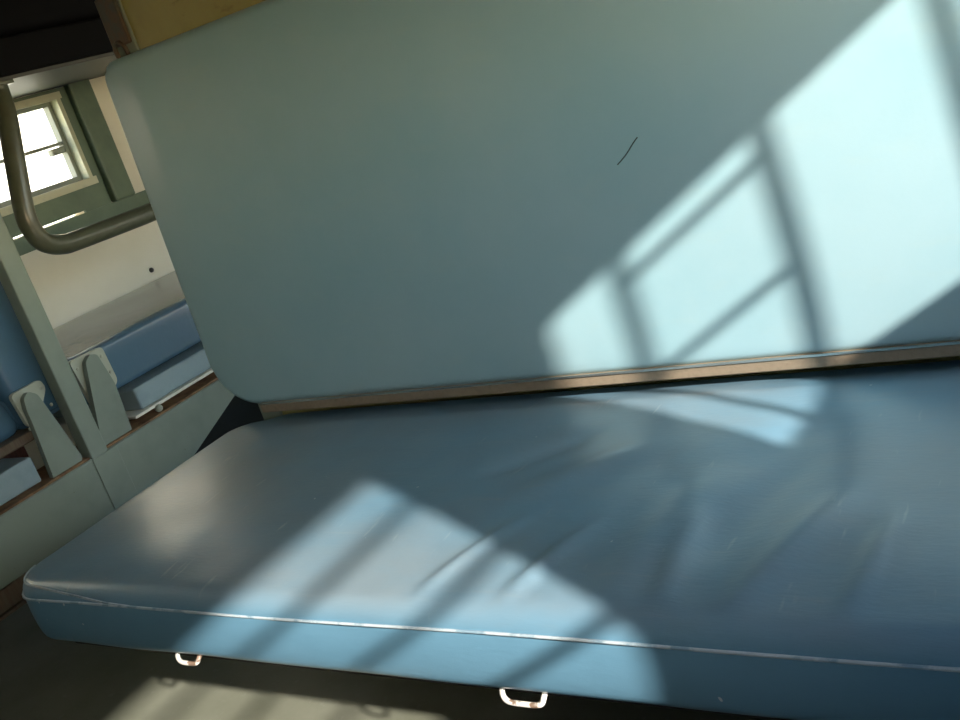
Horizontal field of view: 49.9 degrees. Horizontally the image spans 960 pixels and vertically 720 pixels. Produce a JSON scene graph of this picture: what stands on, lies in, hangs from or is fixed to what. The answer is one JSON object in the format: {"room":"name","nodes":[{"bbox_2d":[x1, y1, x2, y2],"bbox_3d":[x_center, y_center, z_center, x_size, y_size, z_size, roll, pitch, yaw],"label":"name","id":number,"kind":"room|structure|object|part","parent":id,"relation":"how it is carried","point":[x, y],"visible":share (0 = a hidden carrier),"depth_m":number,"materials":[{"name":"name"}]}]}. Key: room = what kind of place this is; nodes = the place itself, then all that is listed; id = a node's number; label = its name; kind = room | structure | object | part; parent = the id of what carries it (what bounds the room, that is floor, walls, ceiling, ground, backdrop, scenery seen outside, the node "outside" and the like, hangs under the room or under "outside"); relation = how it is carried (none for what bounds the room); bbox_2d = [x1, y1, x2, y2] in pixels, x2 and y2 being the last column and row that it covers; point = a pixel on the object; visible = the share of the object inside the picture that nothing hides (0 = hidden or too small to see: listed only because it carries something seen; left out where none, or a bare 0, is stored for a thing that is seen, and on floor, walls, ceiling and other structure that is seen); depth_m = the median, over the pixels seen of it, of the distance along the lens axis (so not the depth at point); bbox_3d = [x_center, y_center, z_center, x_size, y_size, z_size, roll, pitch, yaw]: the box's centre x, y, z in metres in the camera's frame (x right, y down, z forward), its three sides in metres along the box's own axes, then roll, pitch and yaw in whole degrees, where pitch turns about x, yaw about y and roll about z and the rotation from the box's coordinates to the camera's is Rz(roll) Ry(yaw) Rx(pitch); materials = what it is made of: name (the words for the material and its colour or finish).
{"room":"train carriage","nodes":[
{"label":"train carriage","id":0,"kind":"room"},
{"bbox_2d":[14,76,174,469],"bbox_3d":[-1.637,-0.399,2.434,0.050,2.250,4.200,-6,21,34],"label":"wall","id":1,"kind":"structure","parent":0,"point":[70,286],"depth_m":3.12,"materials":[{"name":"beige laminate"}]},
{"bbox_2d":[0,91,98,216],"bbox_3d":[-1.335,-0.556,2.886,0.072,0.280,0.499,-6,21,34],"label":"window","id":2,"kind":"structure","parent":1,"relation":"in","point":[51,104],"depth_m":3.04,"materials":[{"name":"paint"}]},
{"bbox_3d":[-1.351,-0.554,2.895,0.015,0.010,0.437,-6,21,34],"label":"rail","id":3,"kind":"part","parent":2,"relation":"part of","materials":[{"name":"grey metal"}]},
{"bbox_2d":[0,0,116,98],"bbox_3d":[-0.942,-1.016,2.999,0.575,0.235,1.852,-6,21,34],"label":"side upper berth","id":4,"kind":"object","parent":1,"relation":"attached to","point":[45,45],"visible":0.44,"depth_m":2.40,"materials":[{"name":"black"}]},
{"bbox_2d":[0,0,99,36],"bbox_3d":[-0.955,-1.055,2.987,0.567,0.148,1.844,-6,21,34],"label":"cushion","id":5,"kind":"object","parent":4,"relation":"on","point":[18,18],"depth_m":2.37,"materials":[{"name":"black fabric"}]},
{"bbox_3d":[-0.922,-0.953,3.019,0.575,0.081,1.852,-6,21,34],"label":"frame","id":6,"kind":"part","parent":4,"relation":"part of","materials":[{"name":"black metal"}]},
{"bbox_2d":[0,79,155,254],"bbox_3d":[-0.873,-0.532,2.522,0.098,0.402,0.748,-6,21,34],"label":"grab rail","id":7,"kind":"object","parent":4,"relation":"attached to","point":[25,215],"visible":0.56,"depth_m":2.26,"materials":[{"name":"metal"}]},
{"bbox_2d":[2,87,149,255],"bbox_3d":[-1.317,-0.497,2.868,0.012,0.404,0.960,-6,21,34],"label":"window frame","id":8,"kind":"structure","parent":1,"relation":"attached to","point":[94,200],"depth_m":3.05,"materials":[{"name":"paint"}]},
{"bbox_2d":[63,79,134,201],"bbox_3d":[-1.305,-1.141,2.970,0.030,1.415,0.080,-6,21,34],"label":"trim","id":9,"kind":"structure","parent":1,"relation":"attached to","point":[81,95],"depth_m":3.11,"materials":[{"name":"paint"}]},
{"bbox_2d":[0,603,771,719],"bbox_3d":[-0.010,0.511,1.905,3.170,0.050,4.200,-6,21,34],"label":"floor","id":10,"kind":"structure","parent":0,"point":[42,677],"depth_m":1.96,"materials":[{"name":"plastic"}]},
{"bbox_2d":[0,571,27,621],"bbox_3d":[-1.334,0.865,1.720,0.028,0.196,1.650,-6,21,34],"label":"board","id":11,"kind":"object","parent":10,"relation":"on","point":[11,599],"visible":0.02,"depth_m":2.23,"materials":[{"name":"brown wood"}]},
{"bbox_2d":[0,372,234,589],"bbox_3d":[-0.917,0.412,2.415,0.140,0.362,4.100,-6,21,34],"label":"base panel","id":12,"kind":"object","parent":10,"relation":"on","point":[39,521],"depth_m":2.36,"materials":[{"name":"grey paint"}]},
{"bbox_2d":[0,281,81,505],"bbox_3d":[-1.441,0.092,2.085,0.550,0.734,0.946,-6,21,34],"label":"seat","id":13,"kind":"object","parent":12,"relation":"on","point":[28,405],"visible":0.78,"depth_m":2.29,"materials":[{"name":"leather"}]},
{"bbox_3d":[-1.425,0.391,2.168,0.420,0.058,0.845,-6,21,34],"label":"rail","id":14,"kind":"part","parent":13,"relation":"part of","materials":[{"name":"brown wood"}]},
{"bbox_2d":[0,457,40,505],"bbox_3d":[-1.387,0.424,2.125,0.525,0.062,0.788,-6,21,34],"label":"cushion","id":15,"kind":"object","parent":13,"relation":"on","point":[17,475],"depth_m":2.25,"materials":[{"name":"blue leather"}]},
{"bbox_3d":[-0.996,0.099,2.297,0.012,0.088,0.083,-6,21,34],"label":"hinge plate","id":16,"kind":"part","parent":13,"relation":"part of","materials":[{"name":"green paint"}]},
{"bbox_2d":[0,281,59,429],"bbox_3d":[-1.281,-0.122,2.398,0.502,0.623,0.133,-6,21,34],"label":"cushion","id":17,"kind":"object","parent":13,"relation":"on","point":[19,366],"depth_m":2.30,"materials":[{"name":"leather"}]},
{"bbox_3d":[-0.962,0.159,2.304,0.015,0.201,0.085,-6,21,34],"label":"hinge arm","id":18,"kind":"part","parent":13,"relation":"part of","materials":[{"name":"grey paint"}]},
{"bbox_2d":[0,213,137,509],"bbox_3d":[-1.143,-0.585,2.136,0.040,2.028,0.072,-6,21,34],"label":"support pillar","id":19,"kind":"structure","parent":12,"relation":"on","point":[15,280],"depth_m":2.31,"materials":[{"name":"grey metal"}]},
{"bbox_3d":[-0.850,0.275,2.407,0.004,0.134,0.072,-6,21,34],"label":"foot plate","id":20,"kind":"part","parent":19,"relation":"part of","materials":[{"name":"grey paint"}]},
{"bbox_2d":[53,271,213,444],"bbox_3d":[-0.900,-0.068,2.908,0.556,0.220,0.982,-6,21,34],"label":"bench","id":21,"kind":"object","parent":12,"relation":"on","point":[128,355],"visible":0.39,"depth_m":2.60,"materials":[{"name":"leather"}]},
{"bbox_3d":[-0.906,0.048,2.438,0.012,0.138,0.100,-6,21,34],"label":"hinge plate","id":22,"kind":"part","parent":21,"relation":"part of","materials":[{"name":"green paint"}]},
{"bbox_3d":[-0.891,0.093,2.420,0.015,0.211,0.100,-6,21,34],"label":"hinge arm","id":23,"kind":"part","parent":21,"relation":"part of","materials":[{"name":"grey paint"}]},
{"bbox_2d":[53,342,213,424],"bbox_3d":[-0.858,-0.037,2.970,0.538,0.064,0.855,-6,21,34],"label":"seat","id":24,"kind":"object","parent":21,"relation":"on","point":[145,392],"depth_m":2.61,"materials":[{"name":"leather"}]},
{"bbox_3d":[-0.795,0.119,2.552,0.019,0.020,0.020,-6,21,34],"label":"adjuster knob","id":25,"kind":"part","parent":21,"relation":"part of","materials":[{"name":"white metal"}]},
{"bbox_2d":[94,0,282,453],"bbox_3d":[-0.732,-0.521,1.907,0.343,2.250,0.038,-6,21,34],"label":"partition","id":26,"kind":"object","parent":10,"relation":"on","point":[239,412],"visible":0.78,"depth_m":1.82,"materials":[{"name":"grey paint"}]},
{"bbox_3d":[-0.639,-0.590,1.798,0.048,0.085,0.008,-6,21,34],"label":"latch plate","id":27,"kind":"part","parent":26,"relation":"part of","materials":[{"name":"beige metal"}]},
{"bbox_3d":[-0.546,0.120,2.135,0.287,0.280,0.016,-6,21,34],"label":"gusset plate","id":28,"kind":"part","parent":26,"relation":"part of","materials":[{"name":"black metal"}]},
{"bbox_2d":[22,360,959,719],"bbox_3d":[0.276,0.324,1.314,1.893,0.472,0.624,-6,21,34],"label":"lower berth","id":29,"kind":"object","parent":10,"relation":"on","point":[786,546],"visible":1,"depth_m":1.17,"materials":[{"name":"leather"}]},
{"bbox_3d":[0.279,0.222,1.283,1.830,0.023,0.587,-6,21,34],"label":"board","id":30,"kind":"part","parent":29,"relation":"part of","materials":[{"name":"grey"}]},
{"bbox_2d":[121,0,959,414],"bbox_3d":[0.187,-0.620,1.295,1.870,2.250,0.025,-6,21,34],"label":"wall partition","id":31,"kind":"structure","parent":0,"point":[152,22],"depth_m":1.72,"materials":[{"name":"yellow laminate"}]},
{"bbox_2d":[105,0,959,412],"bbox_3d":[0.225,-0.294,1.366,1.922,0.665,0.086,-6,21,34],"label":"middle berth","id":32,"kind":"object","parent":31,"relation":"attached to","point":[353,202],"visible":1,"depth_m":1.44,"materials":[{"name":"leather"}]},
{"label":"outside","id":33,"kind":"structure","parent":0,"visible":0},
{"bbox_3d":[-0.198,1.855,2.020,80.000,0.050,80.000,-6,21,34],"label":"ground","id":34,"kind":"structure","parent":33,"visible":0},
{"bbox_2d":[0,109,73,238],"bbox_3d":[-7.746,-1.589,6.172,2.500,8.200,30.000,-6,21,34],"label":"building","id":35,"kind":"structure","parent":34,"relation":"on","point":[44,170],"depth_m":9.46,"materials":[{"name":"white"}]}
]}

